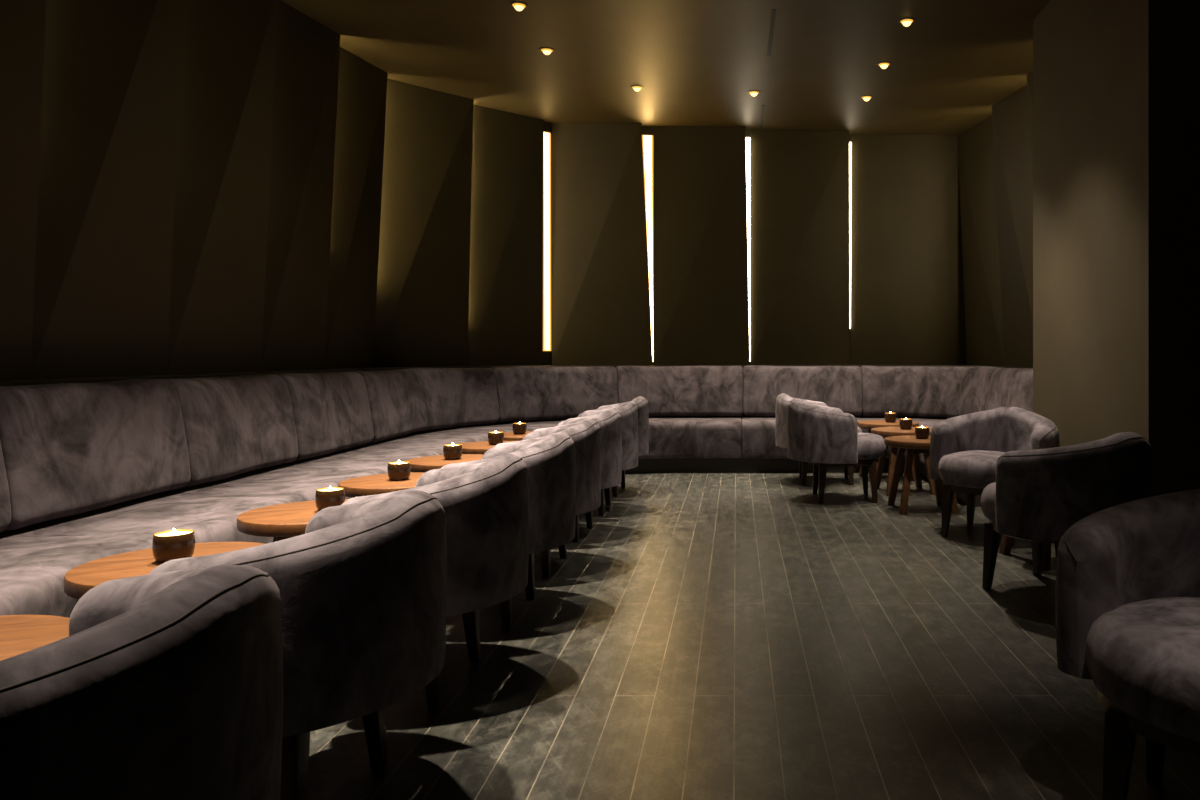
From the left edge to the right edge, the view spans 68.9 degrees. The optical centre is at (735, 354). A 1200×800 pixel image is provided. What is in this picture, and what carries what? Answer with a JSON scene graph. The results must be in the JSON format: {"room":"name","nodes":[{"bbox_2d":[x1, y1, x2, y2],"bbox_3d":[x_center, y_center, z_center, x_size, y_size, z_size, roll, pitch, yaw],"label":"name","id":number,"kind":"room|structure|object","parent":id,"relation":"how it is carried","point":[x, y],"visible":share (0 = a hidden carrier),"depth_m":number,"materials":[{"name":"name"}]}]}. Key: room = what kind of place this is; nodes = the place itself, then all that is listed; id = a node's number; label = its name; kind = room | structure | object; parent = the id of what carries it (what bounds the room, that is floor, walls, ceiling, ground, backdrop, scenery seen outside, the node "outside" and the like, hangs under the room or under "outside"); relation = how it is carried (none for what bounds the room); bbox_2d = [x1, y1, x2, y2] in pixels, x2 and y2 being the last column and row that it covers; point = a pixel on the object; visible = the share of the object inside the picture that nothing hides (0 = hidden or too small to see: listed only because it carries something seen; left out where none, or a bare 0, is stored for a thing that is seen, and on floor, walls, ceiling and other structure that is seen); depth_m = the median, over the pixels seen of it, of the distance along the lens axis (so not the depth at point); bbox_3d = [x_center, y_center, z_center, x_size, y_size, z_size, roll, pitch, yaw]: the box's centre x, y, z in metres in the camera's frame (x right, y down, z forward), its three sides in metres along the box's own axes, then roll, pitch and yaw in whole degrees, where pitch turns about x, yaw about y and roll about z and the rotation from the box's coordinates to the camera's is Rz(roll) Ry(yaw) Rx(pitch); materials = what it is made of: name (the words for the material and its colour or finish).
{"room":"cocktail lounge","nodes":[
{"label":"cocktail lounge","id":0,"kind":"room"},
{"bbox_2d":[15,367,370,379],"bbox_3d":[-2.995,-0.610,2.405,0.120,3.280,9.010,0,0,0],"label":"wall","id":1,"kind":"structure","parent":0,"point":[368,367],"depth_m":4.41,"materials":[{"name":"paint"}]},
{"bbox_2d":[0,0,46,379],"bbox_3d":[-2.856,-1.075,3.127,0.152,2.348,0.849,0,0,0],"label":"wall panel","id":2,"kind":"object","parent":1,"relation":"attached to","point":[22,22],"visible":1,"depth_m":3.44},
{"bbox_2d":[30,0,183,378],"bbox_3d":[-2.856,-1.075,3.981,0.152,2.348,0.845,0,0,0],"label":"wall panel","id":3,"kind":"object","parent":1,"relation":"attached to","point":[111,74],"visible":0.91,"depth_m":3.93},
{"bbox_2d":[167,0,278,373],"bbox_3d":[-2.856,-1.075,4.843,0.152,2.348,0.868,0,0,0],"label":"wall panel","id":4,"kind":"object","parent":1,"relation":"attached to","point":[228,52],"visible":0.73,"depth_m":4.80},
{"bbox_2d":[261,0,339,370],"bbox_3d":[-2.856,-1.075,5.685,0.152,2.348,0.804,0,0,0],"label":"wall panel","id":5,"kind":"object","parent":1,"relation":"attached to","point":[307,51],"visible":0.79,"depth_m":5.67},
{"bbox_2d":[324,47,387,368],"bbox_3d":[-2.856,-1.075,6.500,0.152,2.348,0.814,0,0,0],"label":"wall panel","id":6,"kind":"object","parent":1,"relation":"attached to","point":[362,86],"visible":0.75,"depth_m":6.49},
{"bbox_2d":[436,122,550,366],"bbox_3d":[-2.441,-0.610,7.693,0.189,3.280,1.843,0,0,38],"label":"wall","id":7,"kind":"structure","parent":0,"point":[546,126],"depth_m":8.32,"materials":[{"name":"paint"}]},
{"bbox_2d":[373,79,472,366],"bbox_3d":[-2.607,-1.075,7.259,0.146,2.348,0.923,0,0,34],"label":"wall panel","id":8,"kind":"object","parent":7,"relation":"attached to","point":[422,302],"visible":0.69,"depth_m":7.25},
{"bbox_2d":[467,105,542,365],"bbox_3d":[-2.119,-1.075,7.964,0.046,2.348,0.793,0,0,43],"label":"wall panel","id":9,"kind":"object","parent":7,"relation":"attached to","point":[505,320],"visible":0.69,"depth_m":7.95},
{"bbox_2d":[0,365,1032,433],"bbox_3d":[-0.205,0.565,4.607,5.440,0.930,8.614,0,0,0],"label":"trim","id":10,"kind":"structure","parent":7,"relation":"attached to","point":[19,382],"depth_m":5.59,"materials":[{"name":"black"}]},
{"bbox_2d":[543,131,550,350],"bbox_3d":[-1.827,-1.095,8.297,0.012,2.114,0.109,0,0,43],"label":"light strip","id":11,"kind":"object","parent":7,"relation":"attached to","point":[546,135],"visible":1,"depth_m":8.29,"materials":[{"name":"white plastic"}]},
{"bbox_2d":[281,0,1050,161],"bbox_3d":[0.000,-2.300,3.900,8.000,0.100,12.200,0,0,0],"label":"ceiling","id":12,"kind":"structure","parent":0,"point":[696,62],"depth_m":6.46,"materials":[{"name":"paint"}]},
{"bbox_2d":[510,1,527,10],"bbox_3d":[-1.395,-2.232,5.530,0.118,0.035,0.118,0,0,0],"label":"recessed light","id":13,"kind":"object","parent":12,"relation":"in","point":[519,6],"visible":1,"depth_m":5.51,"materials":[{"name":"yellow glass"}]},
{"bbox_2d":[539,47,554,54],"bbox_3d":[-1.394,-2.232,6.340,0.118,0.035,0.118,0,0,0],"label":"recessed light","id":14,"kind":"object","parent":12,"relation":"in","point":[546,50],"visible":1,"depth_m":6.32,"materials":[{"name":"yellow"}]},
{"bbox_2d":[630,85,643,90],"bbox_3d":[-0.830,-2.232,7.220,0.118,0.035,0.118,0,0,0],"label":"recessed light","id":15,"kind":"object","parent":12,"relation":"in","point":[635,87],"visible":1,"depth_m":7.20,"materials":[{"name":"yellow"}]},
{"bbox_2d":[747,90,760,95],"bbox_3d":[0.154,-2.232,7.360,0.118,0.035,0.118,0,0,0],"label":"recessed light","id":16,"kind":"object","parent":12,"relation":"in","point":[752,92],"visible":1,"depth_m":7.34,"materials":[{"name":"yellow glass"}]},
{"bbox_2d":[759,105,764,127],"bbox_3d":[0.247,-2.248,8.120,0.030,0.004,0.760,0,0,0],"label":"ceiling slot","id":17,"kind":"object","parent":12,"relation":"attached to","point":[763,106],"visible":1,"depth_m":8.10,"materials":[{"name":"black"}]},
{"bbox_2d":[767,9,775,55],"bbox_3d":[0.247,-2.248,6.025,0.030,0.004,0.850,0,0,0],"label":"ceiling slot","id":18,"kind":"object","parent":12,"relation":"attached to","point":[773,12],"visible":1,"depth_m":5.97,"materials":[{"name":"black"}]},
{"bbox_2d":[860,95,872,100],"bbox_3d":[1.140,-2.232,7.500,0.118,0.035,0.118,0,0,0],"label":"recessed light","id":19,"kind":"object","parent":12,"relation":"in","point":[865,97],"visible":1,"depth_m":7.47,"materials":[{"name":"yellow glass"}]},
{"bbox_2d":[876,62,891,68],"bbox_3d":[1.145,-2.232,6.650,0.118,0.035,0.118,0,0,0],"label":"recessed light","id":20,"kind":"object","parent":12,"relation":"in","point":[883,65],"visible":1,"depth_m":6.63,"materials":[{"name":"yellow glass"}]},
{"bbox_2d":[898,18,915,26],"bbox_3d":[1.150,-2.232,5.790,0.118,0.035,0.118,0,0,0],"label":"recessed light","id":21,"kind":"object","parent":12,"relation":"in","point":[906,22],"visible":1,"depth_m":5.77,"materials":[{"name":"yellow glass"}]},
{"bbox_2d":[641,126,849,141],"bbox_3d":[0.298,-0.610,8.684,4.230,3.280,0.171,0,0,-8],"label":"wall","id":22,"kind":"structure","parent":0,"point":[646,130],"depth_m":8.46,"materials":[{"name":"paint"}]},
{"bbox_2d":[552,123,652,364],"bbox_3d":[-1.298,-1.075,8.351,0.975,2.348,0.107,0,0,-6],"label":"wall panel","id":23,"kind":"object","parent":22,"relation":"attached to","point":[601,298],"visible":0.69,"depth_m":8.34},
{"bbox_2d":[642,135,652,359],"bbox_3d":[-0.870,-1.045,8.448,0.117,2.234,0.012,0,0,-6],"label":"light strip","id":24,"kind":"object","parent":22,"relation":"attached to","point":[647,140],"visible":0.93,"depth_m":8.44,"materials":[{"name":"white plastic"}]},
{"bbox_2d":[653,126,749,364],"bbox_3d":[-0.338,-1.075,8.508,0.951,2.348,0.115,0,0,0],"label":"wall panel","id":25,"kind":"object","parent":22,"relation":"attached to","point":[701,296],"visible":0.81,"depth_m":8.45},
{"bbox_2d":[746,137,749,346],"bbox_3d":[0.118,-1.045,8.529,0.049,2.210,0.065,0,0,0],"label":"light strip","id":26,"kind":"object","parent":22,"relation":"attached to","point":[747,138],"visible":1,"depth_m":8.52,"materials":[{"name":"white plastic"}]},
{"bbox_2d":[750,129,849,364],"bbox_3d":[0.658,-1.075,8.614,1.033,2.348,0.106,0,0,-10],"label":"wall panel","id":27,"kind":"object","parent":22,"relation":"attached to","point":[800,218],"visible":1,"depth_m":8.61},
{"bbox_2d":[849,142,850,324],"bbox_3d":[1.151,-1.210,8.720,0.032,1.880,0.058,0,0,0],"label":"light strip","id":28,"kind":"object","parent":22,"relation":"attached to","point":[849,142],"visible":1,"depth_m":8.71,"materials":[{"name":"white plastic"}]},
{"bbox_2d":[850,134,966,364],"bbox_3d":[1.786,-1.075,8.794,1.245,2.348,0.106,0,0,-7],"label":"wall panel","id":29,"kind":"object","parent":22,"relation":"attached to","point":[908,307],"visible":0.81,"depth_m":8.79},
{"bbox_2d":[307,472,1199,799],"bbox_3d":[0.000,1.080,3.900,8.000,0.100,12.200,0,0,0],"label":"floor","id":30,"kind":"structure","parent":0,"point":[710,635],"depth_m":2.76,"materials":[{"name":"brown wood"}]},
{"bbox_2d":[0,615,69,660],"bbox_3d":[-1.525,0.795,1.610,0.500,0.470,0.500,0,0,-17],"label":"side table","id":31,"kind":"object","parent":30,"relation":"on","point":[19,634],"visible":0.35,"depth_m":1.74,"materials":[{"name":"brown wood"}]},
{"bbox_2d":[0,564,282,799],"bbox_3d":[-1.031,0.671,1.230,0.688,0.718,0.684,0,0,-44],"label":"tub chair","id":32,"kind":"object","parent":30,"relation":"on","point":[164,685],"visible":1,"depth_m":1.11,"materials":[{"name":"grey fabric"}]},
{"bbox_2d":[64,542,264,599],"bbox_3d":[-1.508,0.795,2.335,0.500,0.470,0.500,0,0,-23],"label":"side table","id":33,"kind":"object","parent":30,"relation":"on","point":[79,580],"visible":0.27,"depth_m":2.28,"materials":[{"name":"brown wood"}]},
{"bbox_2d":[152,529,194,563],"bbox_3d":[-1.526,0.515,2.335,0.098,0.090,0.098,0,0,34],"label":"candle holder","id":34,"kind":"object","parent":33,"relation":"on","point":[173,544],"visible":0.93,"depth_m":2.30,"materials":[{"name":"brown wood"}]},
{"bbox_2d":[237,499,348,541],"bbox_3d":[-1.508,0.795,3.095,0.500,0.470,0.500,0,0,-29],"label":"side table","id":35,"kind":"object","parent":30,"relation":"on","point":[286,520],"visible":0.38,"depth_m":2.93,"materials":[{"name":"brown wood"}]},
{"bbox_2d":[315,486,344,510],"bbox_3d":[-1.460,0.515,3.095,0.098,0.090,0.098,0,0,-18],"label":"candle holder","id":36,"kind":"object","parent":35,"relation":"on","point":[330,496],"visible":0.75,"depth_m":3.06,"materials":[{"name":"brown metal"}]},
{"bbox_2d":[149,490,446,799],"bbox_3d":[-1.016,0.671,1.966,0.686,0.718,0.687,0,0,-42],"label":"tub chair","id":37,"kind":"object","parent":30,"relation":"on","point":[363,591],"visible":0.66,"depth_m":1.76,"materials":[{"name":"grey fabric"}]},
{"bbox_2d":[338,472,424,497],"bbox_3d":[-1.508,0.795,3.855,0.500,0.470,0.500,0,0,-34],"label":"side table","id":38,"kind":"object","parent":30,"relation":"on","point":[380,483],"visible":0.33,"depth_m":3.72,"materials":[{"name":"brown wood"}]},
{"bbox_2d":[387,460,410,480],"bbox_3d":[-1.510,0.515,3.855,0.098,0.090,0.098,0,0,44],"label":"candle holder","id":39,"kind":"object","parent":38,"relation":"on","point":[400,470],"visible":1,"depth_m":3.82,"materials":[{"name":"brown wood"}]},
{"bbox_2d":[342,453,528,708],"bbox_3d":[-0.996,0.671,2.703,0.686,0.718,0.687,0,0,-44],"label":"tub chair","id":40,"kind":"object","parent":30,"relation":"on","point":[485,505],"visible":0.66,"depth_m":2.51,"materials":[{"name":"beige fabric"}]},
{"bbox_2d":[406,454,483,472],"bbox_3d":[-1.508,0.795,4.615,0.500,0.470,0.500,0,0,-40],"label":"side table","id":41,"kind":"object","parent":30,"relation":"on","point":[420,464],"visible":0.23,"depth_m":4.52,"materials":[{"name":"brown wood"}]},
{"bbox_2d":[443,443,461,459],"bbox_3d":[-1.520,0.515,4.615,0.098,0.090,0.098,0,0,24],"label":"candle holder","id":42,"kind":"object","parent":41,"relation":"on","point":[452,451],"visible":1,"depth_m":4.58,"materials":[{"name":"brown metal"}]},
{"bbox_2d":[460,441,514,453],"bbox_3d":[-1.508,0.795,5.375,0.500,0.470,0.500,0,0,44],"label":"side table","id":43,"kind":"object","parent":30,"relation":"on","point":[481,447],"visible":0.19,"depth_m":5.21,"materials":[{"name":"brown wood"}]},
{"bbox_2d":[488,431,503,444],"bbox_3d":[-1.500,0.515,5.375,0.098,0.090,0.098,0,0,-16],"label":"candle holder","id":44,"kind":"object","parent":43,"relation":"on","point":[494,438],"visible":0.99,"depth_m":5.34,"materials":[{"name":"brown metal"}]},
{"bbox_2d":[440,432,575,628],"bbox_3d":[-0.981,0.671,3.437,0.687,0.718,0.686,0,0,-44],"label":"tub chair","id":45,"kind":"object","parent":30,"relation":"on","point":[549,462],"visible":0.46,"depth_m":3.27,"materials":[{"name":"beige fabric"}]},
{"bbox_2d":[0,365,1032,617],"bbox_3d":[-0.125,0.565,4.294,4.926,0.931,7.988,0,0,0],"label":"banquette","id":46,"kind":"object","parent":30,"relation":"on","point":[89,472],"visible":0.62,"depth_m":4.45,"materials":[{"name":"fabric"}]},
{"bbox_2d":[0,441,10,531],"bbox_3d":[-2.467,0.341,2.225,0.241,0.478,1.146,0,0,0],"label":"backrest cushion","id":47,"kind":"object","parent":46,"relation":"on","point":[5,453],"depth_m":2.78,"materials":[{"name":"fabric"}]},
{"bbox_2d":[0,534,153,617],"bbox_3d":[-2.140,0.739,1.550,0.748,0.327,2.497,0,0,0],"label":"seat cushion","id":48,"kind":"object","parent":46,"relation":"on","point":[33,568],"depth_m":2.40,"materials":[{"name":"fabric"}]},
{"bbox_2d":[0,379,190,530],"bbox_3d":[-2.467,0.340,3.260,0.240,0.476,0.916,0,0,0],"label":"backrest cushion","id":49,"kind":"object","parent":46,"relation":"on","point":[72,452],"depth_m":3.16,"materials":[{"name":"fabric"}]},
{"bbox_2d":[0,451,439,543],"bbox_3d":[-2.140,0.739,4.000,0.748,0.326,2.397,0,0,0],"label":"seat cushion","id":50,"kind":"object","parent":46,"relation":"on","point":[211,508],"depth_m":3.42,"materials":[{"name":"fabric"}]},
{"bbox_2d":[162,374,297,486],"bbox_3d":[-2.467,0.340,4.175,0.240,0.477,0.906,0,0,0],"label":"backrest cushion","id":51,"kind":"object","parent":46,"relation":"on","point":[241,427],"depth_m":4.10,"materials":[{"name":"fabric"}]},
{"bbox_2d":[273,372,373,460],"bbox_3d":[-2.467,0.339,5.115,0.242,0.479,0.966,0,0,0],"label":"backrest cushion","id":52,"kind":"object","parent":46,"relation":"on","point":[333,412],"depth_m":5.04,"materials":[{"name":"fabric"}]},
{"bbox_2d":[346,367,498,442],"bbox_3d":[-2.362,0.339,6.494,0.391,0.480,1.833,0,0,12],"label":"backrest cushion","id":53,"kind":"object","parent":46,"relation":"on","point":[402,402],"depth_m":6.52,"materials":[{"name":"fabric"}]},
{"bbox_2d":[332,425,543,454],"bbox_3d":[-2.070,0.738,6.242,0.886,0.327,2.181,0,0,8],"label":"seat cushion","id":54,"kind":"object","parent":46,"relation":"on","point":[434,440],"depth_m":5.95,"materials":[{"name":"fabric"}]},
{"bbox_2d":[491,420,565,427],"bbox_3d":[-1.446,0.739,7.483,1.217,0.326,0.798,0,0,-37],"label":"seat cushion","id":55,"kind":"object","parent":46,"relation":"on","point":[541,424],"depth_m":7.29,"materials":[{"name":"fabric"}]},
{"bbox_2d":[490,366,617,421],"bbox_3d":[-1.635,0.339,7.735,1.258,0.479,0.315,0,0,-37],"label":"backrest cushion","id":56,"kind":"object","parent":46,"relation":"on","point":[522,393],"depth_m":7.66,"materials":[{"name":"fabric"}]},
{"bbox_2d":[616,366,742,415],"bbox_3d":[-0.538,0.341,8.140,1.224,0.479,0.288,0,0,-5],"label":"backrest cushion","id":57,"kind":"object","parent":46,"relation":"on","point":[668,390],"depth_m":8.06,"materials":[{"name":"fabric"}]},
{"bbox_2d":[638,417,741,458],"bbox_3d":[-0.541,0.739,7.805,1.180,0.326,0.816,0,0,0],"label":"seat cushion","id":58,"kind":"object","parent":46,"relation":"on","point":[714,437],"depth_m":7.47,"materials":[{"name":"fabric"}]},
{"bbox_2d":[743,365,861,415],"bbox_3d":[0.626,0.340,8.167,1.117,0.479,0.242,0,0,0],"label":"backrest cushion","id":59,"kind":"object","parent":46,"relation":"on","point":[840,387],"depth_m":8.08,"materials":[{"name":"fabric"}]},
{"bbox_2d":[741,417,867,457],"bbox_3d":[0.619,0.738,7.840,1.134,0.327,0.748,0,0,0],"label":"seat cushion","id":60,"kind":"object","parent":46,"relation":"on","point":[758,434],"depth_m":7.47,"materials":[{"name":"fabric"}]},
{"bbox_2d":[862,417,945,458],"bbox_3d":[1.723,0.738,7.746,1.069,0.327,0.930,0,0,0],"label":"seat cushion","id":61,"kind":"object","parent":46,"relation":"on","point":[920,420],"depth_m":7.67,"materials":[{"name":"fabric"}]},
{"bbox_2d":[919,423,935,464],"bbox_3d":[1.891,0.739,6.555,0.748,0.327,1.447,0,0,0],"label":"seat cushion","id":62,"kind":"object","parent":46,"relation":"on","point":[930,425],"depth_m":7.08,"materials":[{"name":"fabric"}]},
{"bbox_2d":[860,366,1003,417],"bbox_3d":[1.822,0.339,7.856,1.507,0.479,0.508,0,0,40],"label":"backrest cushion","id":63,"kind":"object","parent":46,"relation":"on","point":[917,391],"depth_m":7.97,"materials":[{"name":"fabric"}]},
{"bbox_2d":[985,368,1032,411],"bbox_3d":[2.217,0.339,6.555,0.241,0.478,1.446,0,0,0],"label":"backrest cushion","id":64,"kind":"object","parent":46,"relation":"on","point":[1006,387],"depth_m":6.71,"materials":[{"name":"fabric"}]},
{"bbox_2d":[504,431,531,440],"bbox_3d":[-1.470,0.795,6.080,0.500,0.470,0.500,0,0,38],"label":"side table","id":65,"kind":"object","parent":30,"relation":"on","point":[508,436],"visible":0.12,"depth_m":5.91,"materials":[{"name":"brown wood"}]},
{"bbox_2d":[512,422,526,434],"bbox_3d":[-1.530,0.515,6.080,0.098,0.090,0.098,0,0,-25],"label":"candle holder","id":66,"kind":"object","parent":65,"relation":"on","point":[519,428],"visible":1,"depth_m":6.04,"materials":[{"name":"brown metal"}]},
{"bbox_2d":[494,419,601,577],"bbox_3d":[-0.992,0.671,4.168,0.687,0.718,0.686,0,0,-44],"label":"tub chair","id":67,"kind":"object","parent":30,"relation":"on","point":[586,434],"visible":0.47,"depth_m":4.02,"materials":[{"name":"beige fabric"}]},
{"bbox_2d":[532,409,621,542],"bbox_3d":[-0.991,0.671,4.928,0.686,0.718,0.687,0,0,-43],"label":"tub chair","id":68,"kind":"object","parent":30,"relation":"on","point":[609,421],"visible":0.36,"depth_m":4.78,"materials":[{"name":"beige fabric"}]},
{"bbox_2d":[567,402,637,515],"bbox_3d":[-0.983,0.671,5.688,0.688,0.718,0.685,0,0,-45],"label":"tub chair","id":69,"kind":"object","parent":30,"relation":"on","point":[628,411],"visible":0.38,"depth_m":5.55,"materials":[{"name":"beige fabric"}]},
{"bbox_2d":[585,397,648,496],"bbox_3d":[-0.990,0.671,6.449,0.686,0.718,0.687,0,0,-43],"label":"tub chair","id":70,"kind":"object","parent":30,"relation":"on","point":[641,403],"visible":0.3,"depth_m":6.33,"materials":[{"name":"beige fabric"}]},
{"bbox_2d":[775,393,861,484],"bbox_3d":[0.656,0.671,7.001,0.686,0.718,0.687,0,0,-44],"label":"tub chair","id":71,"kind":"object","parent":30,"relation":"on","point":[782,401],"visible":0.33,"depth_m":6.84,"materials":[{"name":"beige fabric"}]},
{"bbox_2d":[787,398,885,502],"bbox_3d":[0.701,0.671,6.172,0.688,0.718,0.684,0,0,-44],"label":"tub chair","id":72,"kind":"object","parent":30,"relation":"on","point":[822,437],"visible":1,"depth_m":5.91,"materials":[{"name":"beige fabric"}]},
{"bbox_2d":[858,420,918,481],"bbox_3d":[1.265,0.795,7.150,0.500,0.470,0.500,0,0,-11],"label":"side table","id":73,"kind":"object","parent":30,"relation":"on","point":[869,424],"visible":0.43,"depth_m":7.03,"materials":[{"name":"brown wood"}]},
{"bbox_2d":[885,412,896,422],"bbox_3d":[1.285,0.515,7.150,0.098,0.090,0.098,0,0,-41],"label":"candle holder","id":74,"kind":"object","parent":73,"relation":"on","point":[890,417],"visible":1,"depth_m":7.11,"materials":[{"name":"brown metal"}]},
{"bbox_2d":[871,427,934,495],"bbox_3d":[1.270,0.795,6.480,0.500,0.470,0.500,0,0,-7],"label":"side table","id":75,"kind":"object","parent":30,"relation":"on","point":[885,432],"visible":0.4,"depth_m":6.35,"materials":[{"name":"brown wood"}]},
{"bbox_2d":[899,418,911,429],"bbox_3d":[1.280,0.515,6.480,0.098,0.090,0.098,0,0,40],"label":"candle holder","id":76,"kind":"object","parent":75,"relation":"on","point":[905,424],"visible":1,"depth_m":6.44,"materials":[{"name":"brown metal"}]},
{"bbox_2d":[884,435,958,514],"bbox_3d":[1.245,0.795,5.750,0.500,0.470,0.500,0,0,-3],"label":"side table","id":77,"kind":"object","parent":30,"relation":"on","point":[909,444],"visible":0.54,"depth_m":5.63,"materials":[{"name":"brown wood"}]},
{"bbox_2d":[915,426,929,438],"bbox_3d":[1.245,0.515,5.750,0.098,0.090,0.098,0,0,-10],"label":"candle holder","id":78,"kind":"object","parent":77,"relation":"on","point":[922,432],"visible":1,"depth_m":5.71,"materials":[{"name":"brown metal"}]},
{"bbox_2d":[930,407,1059,545],"bbox_3d":[1.488,0.671,4.977,0.692,0.718,0.682,0,0,-14],"label":"tub chair","id":79,"kind":"object","parent":30,"relation":"on","point":[965,450],"visible":0.79,"depth_m":5.04,"materials":[{"name":"beige fabric"}]},
{"bbox_2d":[999,535,1050,570],"bbox_3d":[1.600,0.795,4.330,0.500,0.470,0.500,0,0,-14],"label":"side table","id":80,"kind":"object","parent":30,"relation":"on","point":[1006,544],"visible":0.06,"depth_m":4.42,"materials":[{"name":"brown wood"}]},
{"bbox_2d":[981,432,1152,589],"bbox_3d":[1.412,0.671,3.694,0.691,0.718,0.683,0,0,14],"label":"tub chair","id":81,"kind":"object","parent":30,"relation":"on","point":[1036,495],"visible":0.89,"depth_m":3.41,"materials":[{"name":"beige fabric"}]},
{"bbox_2d":[1033,0,1199,495],"bbox_3d":[2.650,-0.610,4.980,1.300,3.280,1.620,0,0,0],"label":"wall pier","id":82,"kind":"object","parent":30,"relation":"on","point":[1116,83],"visible":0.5,"depth_m":4.50,"materials":[{"name":"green paint"}]},
{"bbox_2d":[1055,489,1199,799],"bbox_3d":[1.083,0.671,1.877,0.692,0.718,0.682,0,0,-12],"label":"tub chair","id":83,"kind":"object","parent":30,"relation":"on","point":[1127,587],"visible":1,"depth_m":1.95,"materials":[{"name":"beige fabric"}]},
{"bbox_3d":[2.535,-0.610,7.213,0.240,3.280,3.424,0,0,0],"label":"wall","id":84,"kind":"structure","parent":0,"visible":0},
{"bbox_2d":[958,115,1003,365],"bbox_3d":[2.356,-1.075,8.357,0.146,2.348,1.115,0,0,-2],"label":"wall panel","id":85,"kind":"object","parent":84,"relation":"attached to","point":[979,229],"visible":0.75,"depth_m":8.34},
{"bbox_2d":[991,85,1032,366],"bbox_3d":[2.391,-1.075,7.372,0.146,2.348,0.845,0,0,-2],"label":"wall panel","id":86,"kind":"object","parent":84,"relation":"attached to","point":[1010,115],"visible":0.69,"depth_m":7.39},
{"bbox_2d":[1027,71,1032,193],"bbox_3d":[2.421,-1.075,6.542,0.146,2.348,0.805,0,0,-3],"label":"wall panel","id":87,"kind":"object","parent":84,"relation":"attached to","point":[1030,75],"visible":0.12,"depth_m":6.87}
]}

